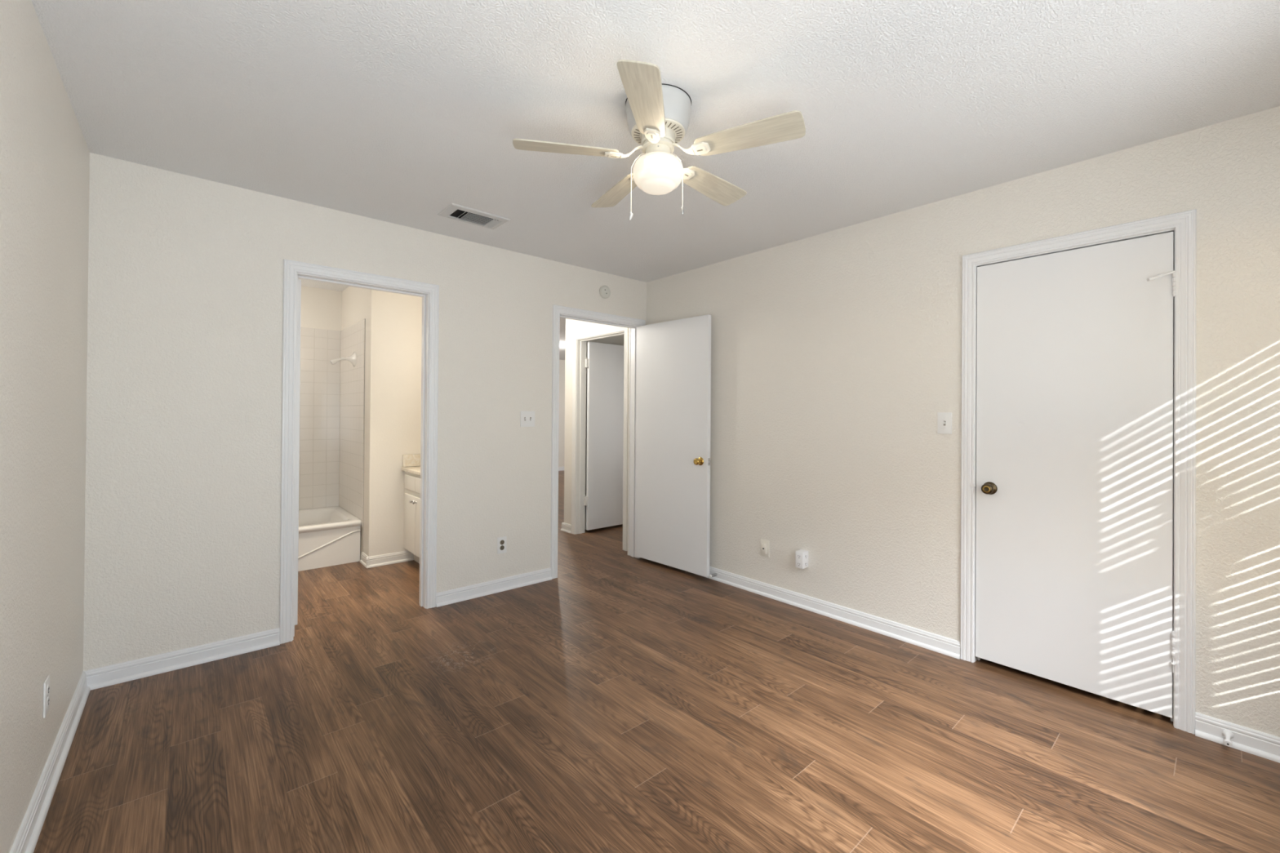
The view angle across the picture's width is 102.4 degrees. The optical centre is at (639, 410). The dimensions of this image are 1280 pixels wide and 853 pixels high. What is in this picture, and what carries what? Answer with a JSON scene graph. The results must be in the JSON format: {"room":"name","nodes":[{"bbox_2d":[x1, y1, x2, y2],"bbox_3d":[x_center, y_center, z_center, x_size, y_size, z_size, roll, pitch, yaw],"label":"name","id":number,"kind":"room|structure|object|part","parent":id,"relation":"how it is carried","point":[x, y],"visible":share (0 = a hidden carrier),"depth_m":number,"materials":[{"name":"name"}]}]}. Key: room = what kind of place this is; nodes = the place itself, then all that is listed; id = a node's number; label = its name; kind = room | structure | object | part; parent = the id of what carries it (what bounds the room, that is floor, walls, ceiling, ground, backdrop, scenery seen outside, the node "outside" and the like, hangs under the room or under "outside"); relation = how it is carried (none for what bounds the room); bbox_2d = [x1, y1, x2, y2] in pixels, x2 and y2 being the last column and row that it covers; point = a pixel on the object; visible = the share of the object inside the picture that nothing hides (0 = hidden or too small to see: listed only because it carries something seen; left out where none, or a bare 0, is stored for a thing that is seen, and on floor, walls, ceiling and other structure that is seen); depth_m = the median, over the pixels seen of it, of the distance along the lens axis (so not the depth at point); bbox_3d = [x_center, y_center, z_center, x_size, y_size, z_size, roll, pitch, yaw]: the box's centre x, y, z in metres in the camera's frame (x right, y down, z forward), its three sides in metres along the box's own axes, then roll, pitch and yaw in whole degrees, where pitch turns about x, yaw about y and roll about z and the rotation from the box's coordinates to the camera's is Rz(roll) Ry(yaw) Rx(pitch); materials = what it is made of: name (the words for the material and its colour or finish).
{"room":"empty bedroom","nodes":[
{"label":"empty bedroom","id":0,"kind":"room"},
{"bbox_2d":[0,0,89,852],"bbox_3d":[-1.216,0.046,0.769,0.115,2.440,4.065,1,0,-41],"label":"wall","id":1,"kind":"structure","parent":0,"point":[45,153],"depth_m":1.57,"materials":[{"name":"beige paint"}]},
{"bbox_2d":[43,675,49,718],"bbox_3d":[-1.968,0.947,1.707,0.008,0.115,0.070,1,0,-41],"label":"power outlet","id":2,"kind":"object","parent":1,"relation":"attached to","point":[46,683],"visible":1,"depth_m":1.70,"materials":[{"name":"white plastic"}]},
{"bbox_2d":[46,696,48,706],"bbox_3d":[-1.966,0.966,1.709,0.002,0.034,0.034,1,0,-41],"label":"socket","id":3,"kind":"object","parent":2,"relation":"attached to","point":[47,697],"depth_m":1.70,"materials":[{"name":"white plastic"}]},
{"bbox_2d":[46,684,49,695],"bbox_3d":[-1.966,0.927,1.709,0.002,0.034,0.034,1,0,-41],"label":"socket","id":4,"kind":"object","parent":2,"relation":"attached to","point":[47,686],"depth_m":1.71,"materials":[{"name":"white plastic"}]},
{"bbox_2d":[9,671,90,852],"bbox_3d":[-1.209,1.224,0.852,0.026,0.085,3.950,1,0,-41],"label":"baseboard","id":5,"kind":"structure","parent":1,"relation":"attached to","point":[26,839],"depth_m":1.71,"materials":[{"name":"white paint"}]},
{"bbox_2d":[300,285,342,330],"bbox_3d":[-3.508,0.048,4.578,1.464,2.440,0.115,1,0,-41],"label":"wall","id":6,"kind":"structure","parent":0,"point":[321,308],"depth_m":4.91,"materials":[{"name":"beige paint"}]},
{"bbox_2d":[298,318,364,526],"bbox_3d":[-3.173,0.092,4.196,1.464,1.753,0.900,1,0,-41],"label":"wall tile","id":7,"kind":"structure","parent":6,"relation":"attached to","point":[331,397],"depth_m":4.85,"materials":[{"name":"white tile"}]},
{"bbox_2d":[330,351,356,366],"bbox_3d":[-2.614,-0.461,4.520,0.188,0.136,0.136,1,0,-41],"label":"shower head","id":8,"kind":"object","parent":7,"relation":"attached to","point":[353,357],"visible":1,"depth_m":4.54},
{"bbox_2d":[83,152,646,671],"bbox_3d":[-0.486,0.068,4.189,5.724,2.440,0.115,1,0,-41],"label":"wall","id":9,"kind":"structure","parent":0,"point":[184,371],"depth_m":2.68,"materials":[{"name":"beige paint"}]},
{"bbox_2d":[84,627,279,690],"bbox_3d":[-2.238,1.225,2.560,0.732,0.085,0.026,1,0,-41],"label":"baseboard","id":10,"kind":"structure","parent":9,"relation":"attached to","point":[109,675],"depth_m":2.53,"materials":[{"name":"white paint"}]},
{"bbox_2d":[294,279,301,625],"bbox_3d":[-2.192,0.237,3.245,0.098,1.997,0.715,1,0,-41],"label":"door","id":11,"kind":"structure","parent":9,"relation":"in","point":[299,280],"depth_m":2.97,"materials":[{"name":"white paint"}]},
{"bbox_2d":[279,258,439,644],"bbox_3d":[-1.680,0.224,3.131,0.842,2.101,0.133,1,0,-41],"label":"door frame","id":12,"kind":"structure","parent":9,"relation":"attached to","point":[291,268],"depth_m":3.03,"materials":[{"name":"white paint"}]},
{"bbox_2d":[435,568,551,607],"bbox_3d":[-1.004,1.239,3.643,0.868,0.085,0.026,1,0,-41],"label":"baseboard","id":13,"kind":"structure","parent":9,"relation":"attached to","point":[470,592],"depth_m":3.61,"materials":[{"name":"white paint"}]},
{"bbox_2d":[497,536,506,554],"bbox_3d":[-0.985,0.958,3.672,0.070,0.115,0.008,1,0,-41],"label":"power outlet","id":14,"kind":"object","parent":9,"relation":"attached to","point":[501,541],"visible":1,"depth_m":3.67,"materials":[{"name":"white plastic"}]},
{"bbox_2d":[520,411,534,426],"bbox_3d":[-0.827,0.060,3.802,0.118,0.115,0.017,1,0,-41],"label":"light switch","id":15,"kind":"object","parent":9,"relation":"attached to","point":[526,418],"visible":1,"depth_m":3.80,"materials":[{"name":"white plastic"}]},
{"bbox_2d":[550,304,645,578],"bbox_3d":[-0.361,0.240,4.299,0.946,2.100,0.148,1,0,-41],"label":"door frame","id":16,"kind":"structure","parent":9,"relation":"attached to","point":[557,309],"depth_m":4.17,"materials":[{"name":"white paint"}]},
{"bbox_2d":[599,284,610,298],"bbox_3d":[-0.287,-0.988,4.268,0.109,0.109,0.025,1,0,-41],"label":"smoke detector","id":17,"kind":"object","parent":9,"relation":"attached to","point":[604,291],"visible":1,"depth_m":4.25,"materials":[{"name":"white plastic"}]},
{"bbox_2d":[341,286,422,559],"bbox_3d":[-2.293,0.058,4.922,0.815,2.440,1.200,1,0,-41],"label":"wall","id":18,"kind":"structure","parent":0,"point":[393,321],"depth_m":4.32,"materials":[{"name":"beige paint"}]},
{"bbox_2d":[362,318,365,551],"bbox_3d":[-2.327,0.206,4.338,0.003,1.968,0.003,1,0,-41],"label":"trim","id":19,"kind":"structure","parent":18,"relation":"attached to","point":[365,318],"depth_m":4.34,"materials":[{"name":"beige"}]},
{"bbox_2d":[360,551,369,568],"bbox_3d":[-2.281,1.233,4.258,0.021,0.085,0.224,1,0,-41],"label":"baseboard","id":20,"kind":"structure","parent":18,"relation":"attached to","point":[363,556],"depth_m":4.26,"materials":[{"name":"white paint"}]},
{"bbox_2d":[365,550,413,568],"bbox_3d":[-2.082,1.234,4.293,0.365,0.085,0.026,1,0,-41],"label":"baseboard","id":21,"kind":"structure","parent":18,"relation":"attached to","point":[403,556],"depth_m":4.29,"materials":[{"name":"white paint"}]},
{"bbox_2d":[558,360,564,466],"bbox_3d":[-2.576,0.085,10.667,6.120,2.440,0.110,1,0,-41],"label":"wall","id":22,"kind":"structure","parent":0,"point":[562,362],"depth_m":11.34,"materials":[{"name":"beige paint"}]},
{"bbox_2d":[558,466,564,471],"bbox_3d":[-2.570,1.262,10.584,6.000,0.085,0.026,1,0,-41],"label":"baseboard","id":23,"kind":"structure","parent":22,"relation":"attached to","point":[560,468],"depth_m":11.31,"materials":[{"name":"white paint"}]},
{"bbox_2d":[585,334,624,529],"bbox_3d":[1.183,0.096,7.244,4.985,2.440,0.115,1,0,-41],"label":"wall","id":24,"kind":"structure","parent":0,"point":[619,340],"depth_m":5.71,"materials":[{"name":"beige paint"}]},
{"bbox_2d":[31,0,1279,359],"bbox_3d":[-0.106,-1.190,5.971,8.624,0.100,10.425,1,0,-41],"label":"ceiling","id":25,"kind":"structure","parent":0,"point":[398,112],"depth_m":1.90,"materials":[{"name":"white paint"}]},
{"bbox_2d":[437,203,510,229],"bbox_3d":[-0.991,-1.153,3.074,0.357,0.015,0.221,1,0,-41],"label":"ceiling vent","id":26,"kind":"object","parent":25,"relation":"in","point":[455,211],"visible":1,"depth_m":3.06,"materials":[{"name":"white metal"}]},
{"bbox_2d":[512,59,805,220],"bbox_3d":[0.083,-0.939,1.970,1.010,0.438,1.032,1,0,-41],"label":"ceiling fan","id":27,"kind":"object","parent":25,"relation":"hanging from","point":[658,113],"visible":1,"depth_m":1.85,"materials":[{"name":"beige wood"}]},
{"bbox_3d":[-0.270,-0.962,1.887,0.382,0.032,0.122,0,0,-10],"label":"blade","id":28,"kind":"part","parent":27,"relation":"part of","materials":[{"name":"beige wood"}]},
{"bbox_3d":[-0.092,-0.959,2.248,0.122,0.032,0.382,1,0,-28],"label":"blade","id":29,"kind":"part","parent":27,"relation":"part of","materials":[{"name":"beige wood"}]},
{"bbox_3d":[-0.007,-0.863,1.944,0.056,0.227,0.004,0,0,1],"label":"pull chain","id":30,"kind":"part","parent":27,"relation":"part of","materials":[{"name":"beige plastic"}]},
{"bbox_3d":[0.019,-0.961,1.605,0.122,0.032,0.382,0,0,8],"label":"blade","id":31,"kind":"part","parent":27,"relation":"part of","materials":[{"name":"beige wood"}]},
{"bbox_3d":[0.068,-0.891,1.944,0.190,0.116,0.190,1,0,-41],"label":"glass globe","id":32,"kind":"part","parent":27,"relation":"part of","materials":[{"name":"white glass"}]},
{"bbox_3d":[0.139,-0.872,1.945,0.050,0.206,0.004,0,0,1],"label":"pull chain","id":33,"kind":"part","parent":27,"relation":"part of","materials":[{"name":"beige plastic"}]},
{"bbox_3d":[0.302,-0.956,2.195,0.383,0.032,0.133,1,0,-41],"label":"blade","id":34,"kind":"part","parent":27,"relation":"part of","materials":[{"name":"beige wood"}]},
{"bbox_3d":[0.376,-0.957,1.793,0.382,0.032,0.122,0,0,26],"label":"blade","id":35,"kind":"part","parent":27,"relation":"part of","materials":[{"name":"beige wood"}]},
{"bbox_2d":[33,470,1279,852],"bbox_3d":[-0.105,1.310,5.979,8.669,0.020,10.420,1,0,-41],"label":"floor","id":36,"kind":"structure","parent":0,"point":[617,702],"depth_m":1.99,"materials":[{"name":"brown wood"}]},
{"bbox_2d":[297,506,361,571],"bbox_3d":[-3.184,1.094,4.194,1.446,0.349,0.874,1,0,-41],"label":"bathtub","id":37,"kind":"object","parent":36,"relation":"on","point":[328,536],"visible":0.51,"depth_m":4.25,"materials":[{"name":"white ceramic"}]},
{"bbox_2d":[403,471,420,563],"bbox_3d":[-1.482,0.895,4.150,0.594,0.772,1.028,1,0,-41],"label":"vanity cabinet","id":38,"kind":"object","parent":36,"relation":"on","point":[411,481],"visible":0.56,"depth_m":4.16,"materials":[{"name":"white paint"}]},
{"bbox_3d":[-1.881,0.919,4.213,0.019,0.462,0.268,1,0,-41],"label":"door","id":39,"kind":"part","parent":38,"relation":"part of","materials":[{"name":"white paint"}]},
{"bbox_2d":[401,453,420,475],"bbox_3d":[-1.467,0.442,4.156,0.571,0.132,1.038,1,0,-41],"label":"countertop","id":40,"kind":"structure","parent":38,"relation":"on","point":[411,463],"depth_m":4.37,"materials":[{"name":"beige stone"}]},
{"bbox_3d":[-1.878,0.590,4.215,0.019,0.120,0.268,1,0,-41],"label":"drawer","id":41,"kind":"part","parent":38,"relation":"part of","materials":[{"name":"white paint"}]},
{"bbox_3d":[-1.698,0.919,4.006,0.019,0.462,0.268,1,0,-41],"label":"door","id":42,"kind":"part","parent":38,"relation":"part of","materials":[{"name":"white paint"}]},
{"bbox_3d":[-1.696,0.590,4.007,0.019,0.120,0.268,1,0,-41],"label":"drawer","id":43,"kind":"part","parent":38,"relation":"part of","materials":[{"name":"white paint"}]},
{"bbox_2d":[564,106,1279,737],"bbox_3d":[1.001,0.076,3.585,0.115,2.440,5.375,1,0,-41],"label":"wall","id":44,"kind":"structure","parent":0,"point":[836,355],"depth_m":2.84,"materials":[{"name":"beige paint"}]},
{"bbox_2d":[560,522,571,533],"bbox_3d":[-0.786,1.250,5.499,0.026,0.085,0.188,1,0,-41],"label":"baseboard","id":45,"kind":"structure","parent":44,"relation":"attached to","point":[566,527],"depth_m":5.50,"materials":[{"name":"white paint"}]},
{"bbox_2d":[571,326,629,551],"bbox_3d":[-0.370,0.243,5.133,0.133,2.101,0.910,1,0,-41],"label":"door frame","id":46,"kind":"structure","parent":44,"relation":"attached to","point":[613,329],"depth_m":5.40,"materials":[{"name":"white paint"}]},
{"bbox_2d":[583,341,624,530],"bbox_3d":[-0.281,0.267,5.703,0.795,2.000,0.040,1,0,-41],"label":"door","id":47,"kind":"structure","parent":44,"relation":"in","point":[604,363],"depth_m":5.59,"materials":[{"name":"white paint"}]},
{"bbox_2d":[635,314,711,577],"bbox_3d":[0.258,0.264,4.219,0.142,2.000,0.820,1,0,-41],"label":"door","id":48,"kind":"structure","parent":44,"relation":"in","point":[673,462],"depth_m":4.16,"materials":[{"name":"white paint"}]},
{"bbox_3d":[0.445,0.388,3.944,0.061,0.064,0.064,1,0,-41],"label":"knob","id":49,"kind":"part","parent":48,"relation":"part of","materials":[{"name":"gold metal"}]},
{"bbox_2d":[709,573,717,577],"bbox_3d":[0.556,1.250,3.909,0.078,0.021,0.021,1,0,-41],"label":"door stop","id":50,"kind":"object","parent":44,"relation":"attached to","point":[712,575],"visible":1,"depth_m":3.90,"materials":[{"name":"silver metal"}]},
{"bbox_2d":[760,538,769,557],"bbox_3d":[0.873,0.966,3.615,0.021,0.115,0.072,1,0,-41],"label":"phone jack","id":51,"kind":"object","parent":44,"relation":"attached to","point":[765,544],"visible":1,"depth_m":3.60,"materials":[{"name":"beige plastic"}]},
{"bbox_2d":[795,549,808,568],"bbox_3d":[1.060,0.969,3.364,0.072,0.108,0.056,1,0,-41],"label":"power outlet","id":52,"kind":"object","parent":44,"relation":"attached to","point":[802,555],"visible":1,"depth_m":3.34,"materials":[{"name":"white plastic"}]},
{"bbox_2d":[693,566,959,659],"bbox_3d":[0.854,1.253,3.630,0.026,0.085,2.494,1,0,-41],"label":"baseboard","id":53,"kind":"structure","parent":44,"relation":"attached to","point":[927,640],"depth_m":3.15,"materials":[{"name":"white paint"}]},
{"bbox_2d":[937,412,951,434],"bbox_3d":[1.635,0.066,2.763,0.017,0.115,0.070,1,0,-41],"label":"light switch","id":54,"kind":"object","parent":44,"relation":"attached to","point":[944,419],"visible":1,"depth_m":2.76,"materials":[{"name":"white plastic"}]},
{"bbox_2d":[975,231,1175,718],"bbox_3d":[1.965,0.262,2.379,0.094,2.012,0.720,1,0,-41],"label":"door","id":55,"kind":"structure","parent":44,"relation":"in","point":[1075,348],"depth_m":2.35,"materials":[{"name":"white paint"}]},
{"bbox_3d":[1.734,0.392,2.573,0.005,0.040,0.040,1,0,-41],"label":"knob","id":56,"kind":"part","parent":55,"relation":"part of","materials":[{"name":"gold metal"}]},
{"bbox_3d":[1.754,0.392,2.591,0.059,0.064,0.064,1,0,-41],"label":"knob","id":57,"kind":"part","parent":55,"relation":"part of","materials":[{"name":"brown metal"}]},
{"bbox_2d":[960,208,1196,734],"bbox_3d":[2.006,0.242,2.424,0.132,2.113,0.837,1,0,-41],"label":"door frame","id":58,"kind":"structure","parent":44,"relation":"attached to","point":[1184,223],"depth_m":2.11,"materials":[{"name":"white paint"}]},
{"bbox_2d":[1222,729,1234,746],"bbox_3d":[2.258,1.258,1.975,0.075,0.034,0.031,1,0,-41],"label":"door stop","id":59,"kind":"object","parent":44,"relation":"attached to","point":[1228,735],"visible":1,"depth_m":1.98,"materials":[{"name":"white paint"}]},
{"bbox_3d":[2.264,1.256,1.980,0.060,0.031,0.031,1,0,-41],"label":"post","id":60,"kind":"part","parent":59,"relation":"part of","materials":[{"name":"white paint"}]},
{"bbox_2d":[1195,711,1279,763],"bbox_3d":[2.432,1.256,1.831,0.026,0.085,0.618,1,0,-41],"label":"baseboard","id":61,"kind":"structure","parent":44,"relation":"attached to","point":[1246,740],"depth_m":1.97,"materials":[{"name":"white paint"}]}
]}

